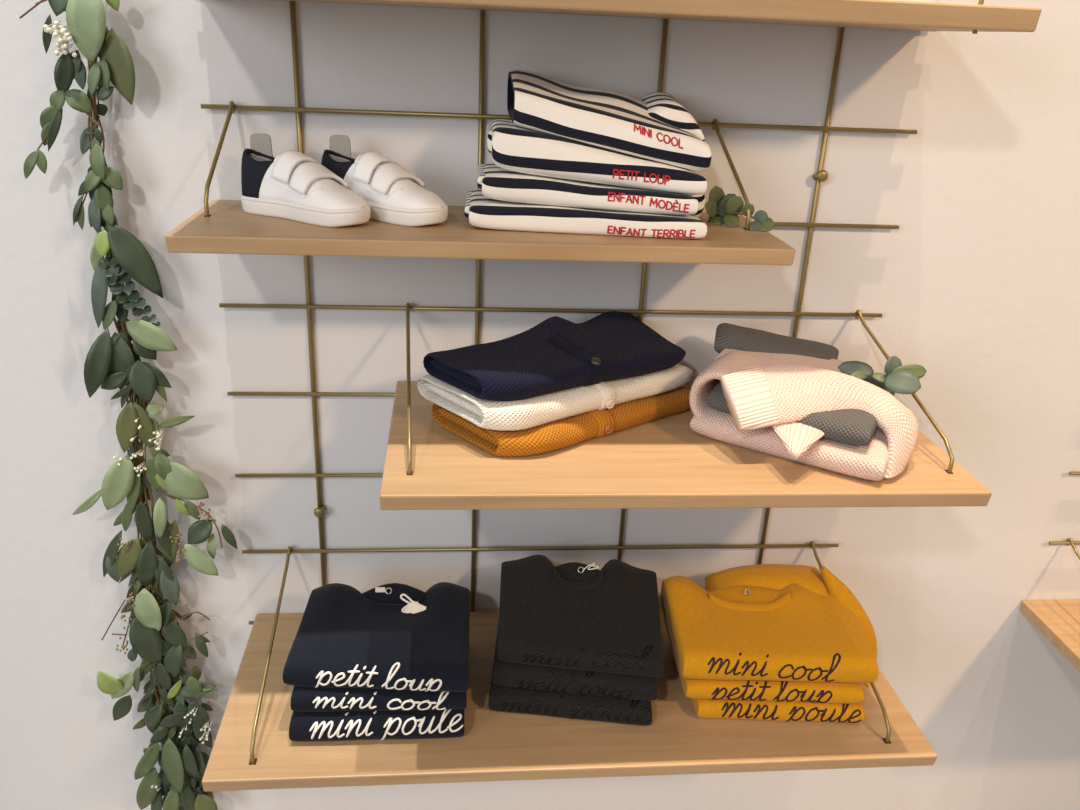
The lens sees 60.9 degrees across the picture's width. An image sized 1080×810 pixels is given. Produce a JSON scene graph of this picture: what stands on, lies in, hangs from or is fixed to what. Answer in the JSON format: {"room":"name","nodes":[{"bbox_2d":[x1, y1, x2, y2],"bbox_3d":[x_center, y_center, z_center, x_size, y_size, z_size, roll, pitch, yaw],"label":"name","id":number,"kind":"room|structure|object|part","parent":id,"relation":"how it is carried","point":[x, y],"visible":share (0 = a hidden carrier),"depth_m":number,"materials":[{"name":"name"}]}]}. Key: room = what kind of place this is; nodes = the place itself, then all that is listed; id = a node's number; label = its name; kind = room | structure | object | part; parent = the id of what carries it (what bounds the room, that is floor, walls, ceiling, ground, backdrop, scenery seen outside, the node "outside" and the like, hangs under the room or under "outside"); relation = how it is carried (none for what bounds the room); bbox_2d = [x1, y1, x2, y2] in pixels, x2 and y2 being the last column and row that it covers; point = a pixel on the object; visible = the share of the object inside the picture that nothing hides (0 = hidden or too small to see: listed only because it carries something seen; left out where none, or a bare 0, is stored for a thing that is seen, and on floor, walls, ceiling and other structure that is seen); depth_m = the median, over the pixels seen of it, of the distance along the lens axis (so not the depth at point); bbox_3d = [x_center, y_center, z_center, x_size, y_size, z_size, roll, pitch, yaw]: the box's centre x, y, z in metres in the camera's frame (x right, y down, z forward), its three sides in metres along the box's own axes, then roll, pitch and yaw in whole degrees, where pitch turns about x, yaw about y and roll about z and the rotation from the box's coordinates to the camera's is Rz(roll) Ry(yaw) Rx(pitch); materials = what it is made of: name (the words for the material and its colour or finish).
{"room":"clothing store","nodes":[
{"label":"clothing store","id":0,"kind":"room"},
{"bbox_2d":[0,0,1079,809],"bbox_3d":[0.008,-0.987,1.033,5.800,4.200,0.120,0,22,-6],"label":"wall","id":1,"kind":"structure","parent":0,"point":[976,286],"depth_m":1.33,"materials":[{"name":"white paint"}]},
{"bbox_2d":[19,0,236,809],"bbox_3d":[-0.562,0.128,1.330,0.229,1.376,0.046,0,22,-6],"label":"garland","id":2,"kind":"object","parent":1,"relation":"hanging from","point":[113,362],"visible":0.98,"depth_m":1.30,"materials":[{"name":"green plant"}]},
{"bbox_2d":[201,1,935,624],"bbox_3d":[0.034,-0.170,1.297,0.950,1.150,0.018,0,22,-6],"label":"wall rack","id":3,"kind":"object","parent":1,"relation":"attached to","point":[821,175],"visible":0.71,"depth_m":1.30,"materials":[{"name":"gold metal"}]},
{"bbox_3d":[-0.321,-0.173,1.266,0.007,1.150,0.007,0,22,-6],"label":"upright rod","id":4,"kind":"part","parent":3,"relation":"part of","materials":[{"name":"gold metal"}]},
{"bbox_3d":[0.021,0.107,1.408,0.950,0.006,0.006,0,22,-6],"label":"cross rod","id":5,"kind":"part","parent":3,"relation":"part of","materials":[{"name":"gold metal"}]},
{"bbox_3d":[0.027,-0.014,1.359,0.950,0.006,0.006,0,22,-6],"label":"cross rod","id":6,"kind":"part","parent":3,"relation":"part of","materials":[{"name":"gold metal"}]},
{"bbox_3d":[-0.087,-0.172,1.289,0.007,1.150,0.007,0,22,-6],"label":"upright rod","id":7,"kind":"part","parent":3,"relation":"part of","materials":[{"name":"gold metal"}]},
{"bbox_2d":[165,101,795,265],"bbox_3d":[-0.064,-0.275,1.130,0.719,0.152,0.227,0,22,-6],"label":"wall shelf","id":8,"kind":"object","parent":3,"relation":"attached to","point":[221,226],"visible":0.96,"depth_m":1.07,"materials":[{"name":"brown wood"}]},
{"bbox_2d":[241,133,370,226],"bbox_3d":[-0.286,-0.274,1.112,0.184,0.093,0.068,14,25,25],"label":"trainer","id":9,"kind":"object","parent":8,"relation":"on","point":[291,185],"visible":1,"depth_m":1.10,"materials":[{"name":"white leather"}]},
{"bbox_2d":[241,148,272,197],"bbox_3d":[-0.342,-0.287,1.136,0.061,0.055,0.050,13,24,23],"label":"heels","id":10,"kind":"structure","parent":9,"relation":"on","point":[253,172],"depth_m":1.12,"materials":[{"name":"black fabric"}]},
{"bbox_2d":[321,135,447,226],"bbox_3d":[-0.194,-0.279,1.135,0.181,0.093,0.068,14,25,25],"label":"trainer","id":11,"kind":"object","parent":8,"relation":"on","point":[394,195],"visible":0.9,"depth_m":1.11,"materials":[{"name":"white leather"}]},
{"bbox_2d":[321,149,354,184],"bbox_3d":[-0.249,-0.292,1.158,0.060,0.055,0.050,13,24,23],"label":"heels","id":12,"kind":"structure","parent":11,"relation":"on","point":[340,169],"depth_m":1.13,"materials":[{"name":"black fabric"}]},
{"bbox_2d":[464,189,706,238],"bbox_3d":[0.052,-0.257,1.152,0.294,0.062,0.170,0,22,-6],"label":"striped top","id":13,"kind":"object","parent":8,"relation":"on","point":[481,211],"visible":0.7,"depth_m":1.09,"materials":[{"name":"white fabric"}]},
{"bbox_2d":[477,163,698,214],"bbox_3d":[0.051,-0.273,1.150,0.262,0.038,0.160,0,22,-6],"label":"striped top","id":14,"kind":"object","parent":13,"relation":"on","point":[495,182],"visible":0.85,"depth_m":1.09,"materials":[{"name":"white fabric"}]},
{"bbox_2d":[486,119,706,194],"bbox_3d":[0.062,-0.310,1.137,0.259,0.068,0.159,0,22,-6],"label":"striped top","id":15,"kind":"object","parent":14,"relation":"on","point":[512,147],"visible":0.89,"depth_m":1.08,"materials":[{"name":"white fabric"}]},
{"bbox_2d":[507,69,711,170],"bbox_3d":[0.083,-0.351,1.125,0.238,0.102,0.154,0,22,-6],"label":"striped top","id":16,"kind":"object","parent":15,"relation":"on","point":[656,126],"visible":1,"depth_m":1.07,"materials":[{"name":"white fabric"}]},
{"bbox_2d":[705,186,773,231],"bbox_3d":[0.257,-0.251,1.174,0.088,0.050,0.028,11,24,20],"label":"eucalyptus sprig","id":17,"kind":"object","parent":8,"relation":"on","point":[722,209],"visible":1,"depth_m":1.18,"materials":[{"name":"green plant"}]},
{"bbox_3d":[0.255,-0.240,1.186,0.079,0.019,0.011,12,24,23],"label":"stem","id":18,"kind":"part","parent":17,"relation":"part of","materials":[{"name":"brown"}]},
{"bbox_3d":[0.016,0.228,1.457,0.950,0.006,0.006,0,22,-6],"label":"cross rod","id":19,"kind":"part","parent":3,"relation":"part of","materials":[{"name":"gold metal"}]},
{"bbox_3d":[0.032,-0.135,1.309,0.950,0.006,0.006,0,22,-6],"label":"cross rod","id":20,"kind":"part","parent":3,"relation":"part of","materials":[{"name":"gold metal"}]},
{"bbox_3d":[0.043,-0.376,1.211,0.950,0.006,0.006,0,22,-6],"label":"cross rod","id":21,"kind":"part","parent":3,"relation":"part of","materials":[{"name":"gold metal"}]},
{"bbox_2d":[202,541,936,791],"bbox_3d":[0.044,0.354,1.330,0.961,0.153,0.355,0,22,-6],"label":"wall shelf","id":22,"kind":"object","parent":3,"relation":"attached to","point":[253,749],"visible":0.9,"depth_m":1.23,"materials":[{"name":"brown wood"}]},
{"bbox_2d":[289,709,464,741],"bbox_3d":[-0.220,0.387,1.300,0.232,0.043,0.217,0,22,-6],"label":"sweatshirt","id":23,"kind":"object","parent":22,"relation":"on","point":[446,723],"visible":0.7,"depth_m":1.20,"materials":[{"name":"blue"}]},
{"bbox_2d":[290,686,466,711],"bbox_3d":[-0.217,0.352,1.293,0.232,0.034,0.204,0,22,-6],"label":"sweatshirt","id":24,"kind":"object","parent":23,"relation":"on","point":[303,698],"visible":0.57,"depth_m":1.20,"materials":[{"name":"blue"}]},
{"bbox_2d":[283,582,469,691],"bbox_3d":[-0.218,0.316,1.275,0.246,0.064,0.198,0,22,-6],"label":"sweatshirt","id":25,"kind":"object","parent":24,"relation":"on","point":[394,636],"visible":1,"depth_m":1.25,"materials":[{"name":"blue"}]},
{"bbox_2d":[489,646,651,725],"bbox_3d":[0.043,0.382,1.343,0.224,0.043,0.207,3,22,0],"label":"sweatshirt","id":26,"kind":"object","parent":22,"relation":"on","point":[501,698],"visible":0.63,"depth_m":1.26,"materials":[{"name":"black fabric"}]},
{"bbox_2d":[492,620,656,700],"bbox_3d":[0.049,0.344,1.337,0.225,0.050,0.200,3,22,0],"label":"sweatshirt","id":27,"kind":"object","parent":26,"relation":"on","point":[518,675],"visible":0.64,"depth_m":1.26,"materials":[{"name":"black fabric"}]},
{"bbox_2d":[497,555,663,677],"bbox_3d":[0.055,0.294,1.325,0.237,0.086,0.193,3,22,1],"label":"sweatshirt","id":28,"kind":"object","parent":27,"relation":"on","point":[571,615],"visible":1,"depth_m":1.30,"materials":[{"name":"black fabric"}]},
{"bbox_2d":[691,698,864,722],"bbox_3d":[0.329,0.394,1.360,0.244,0.033,0.191,2,22,-1],"label":"sweatshirt","id":29,"kind":"object","parent":22,"relation":"on","point":[786,711],"visible":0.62,"depth_m":1.27,"materials":[{"name":"yellow fabric"}]},
{"bbox_2d":[664,616,863,703],"bbox_3d":[0.321,0.365,1.350,0.253,0.034,0.186,2,22,-2],"label":"sweatshirt","id":30,"kind":"object","parent":29,"relation":"on","point":[757,690],"visible":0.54,"depth_m":1.27,"materials":[{"name":"yellow fabric"}]},
{"bbox_2d":[661,564,877,686],"bbox_3d":[0.338,0.311,1.350,0.303,0.099,0.237,0,22,-6],"label":"sweatshirt","id":31,"kind":"object","parent":30,"relation":"on","point":[768,622],"visible":1,"depth_m":1.31,"materials":[{"name":"yellow fabric"}]},
{"bbox_3d":[0.147,-0.171,1.313,0.007,1.150,0.007,0,22,-6],"label":"upright rod","id":32,"kind":"part","parent":3,"relation":"part of","materials":[{"name":"gold metal"}]},
{"bbox_2d":[281,0,1041,33],"bbox_3d":[0.059,-0.513,1.026,0.929,0.146,0.260,0,22,-6],"label":"wall shelf","id":33,"kind":"object","parent":3,"relation":"attached to","point":[870,14],"visible":1,"depth_m":0.96,"materials":[{"name":"brown wood"}]},
{"bbox_2d":[380,302,991,509],"bbox_3d":[0.164,-0.011,1.190,0.713,0.145,0.357,0,22,-6],"label":"wall shelf","id":34,"kind":"object","parent":3,"relation":"attached to","point":[660,463],"visible":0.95,"depth_m":1.08,"materials":[{"name":"brown wood"}]},
{"bbox_2d":[431,386,690,456],"bbox_3d":[0.045,-0.001,1.230,0.344,0.042,0.164,-14,28,-35],"label":"cardigan","id":35,"kind":"object","parent":34,"relation":"on","point":[565,432],"visible":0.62,"depth_m":1.16,"materials":[{"name":"orange fabric"}]},
{"bbox_2d":[417,364,692,430],"bbox_3d":[0.035,-0.033,1.221,0.360,0.042,0.162,-14,28,-35],"label":"cardigan","id":36,"kind":"object","parent":35,"relation":"on","point":[538,410],"visible":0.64,"depth_m":1.14,"materials":[{"name":"beige fabric"}]},
{"bbox_2d":[423,311,685,400],"bbox_3d":[0.033,-0.069,1.204,0.346,0.061,0.142,-14,28,-35],"label":"cardigan","id":37,"kind":"object","parent":36,"relation":"on","point":[556,354],"visible":1,"depth_m":1.17,"materials":[{"name":"blue fabric"}]},
{"bbox_2d":[689,349,917,480],"bbox_3d":[0.333,0.001,1.164,0.277,0.108,0.239,16,25,29],"label":"sweater","id":38,"kind":"object","parent":34,"relation":"on","point":[765,394],"visible":0.91,"depth_m":1.12,"materials":[{"name":"fabric"}]},
{"bbox_3d":[0.316,-0.050,1.206,0.171,0.023,0.119,16,25,29],"label":"folded panel","id":39,"kind":"part","parent":38,"relation":"part of","materials":[{"name":"fabric"}]},
{"bbox_2d":[707,323,894,445],"bbox_3d":[0.330,-0.041,1.212,0.255,0.075,0.215,14,25,27],"label":"sweater","id":40,"kind":"object","parent":38,"relation":"on","point":[858,427],"visible":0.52,"depth_m":1.19,"materials":[{"name":"grey fabric"}]},
{"bbox_2d":[838,356,926,393],"bbox_3d":[0.423,-0.041,1.134,0.105,0.036,0.042,9,23,16],"label":"eucalyptus sprig","id":41,"kind":"object","parent":40,"relation":"on","point":[899,378],"visible":1,"depth_m":1.13,"materials":[{"name":"green plant"}]},
{"bbox_3d":[0.381,-0.170,1.336,0.007,1.150,0.007,0,22,-6],"label":"upright rod","id":42,"kind":"part","parent":3,"relation":"part of","materials":[{"name":"gold metal"}]},
{"bbox_3d":[0.038,-0.256,1.260,0.950,0.006,0.006,0,22,-6],"label":"cross rod","id":43,"kind":"part","parent":3,"relation":"part of","materials":[{"name":"gold metal"}]},
{"bbox_2d":[1049,471,1079,544],"bbox_3d":[1.335,0.077,1.528,0.950,0.630,0.013,0,22,-6],"label":"wall rack","id":44,"kind":"object","parent":1,"relation":"attached to","point":[1070,472],"visible":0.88,"depth_m":1.54,"materials":[{"name":"gold metal"}]},
{"bbox_2d":[1020,538,1079,671],"bbox_3d":[1.329,0.361,1.459,0.954,0.153,0.355,0,22,-6],"label":"wall shelf","id":45,"kind":"object","parent":44,"relation":"attached to","point":[1058,621],"visible":1,"depth_m":1.54,"materials":[{"name":"brown wood"}]},
{"bbox_3d":[1.329,0.234,1.589,0.950,0.006,0.006,0,22,-6],"label":"cross rod","id":46,"kind":"part","parent":44,"relation":"part of","materials":[{"name":"gold metal"}]},
{"bbox_3d":[1.334,0.113,1.539,0.950,0.006,0.006,0,22,-6],"label":"cross rod","id":47,"kind":"part","parent":44,"relation":"part of","materials":[{"name":"gold metal"}]}
]}

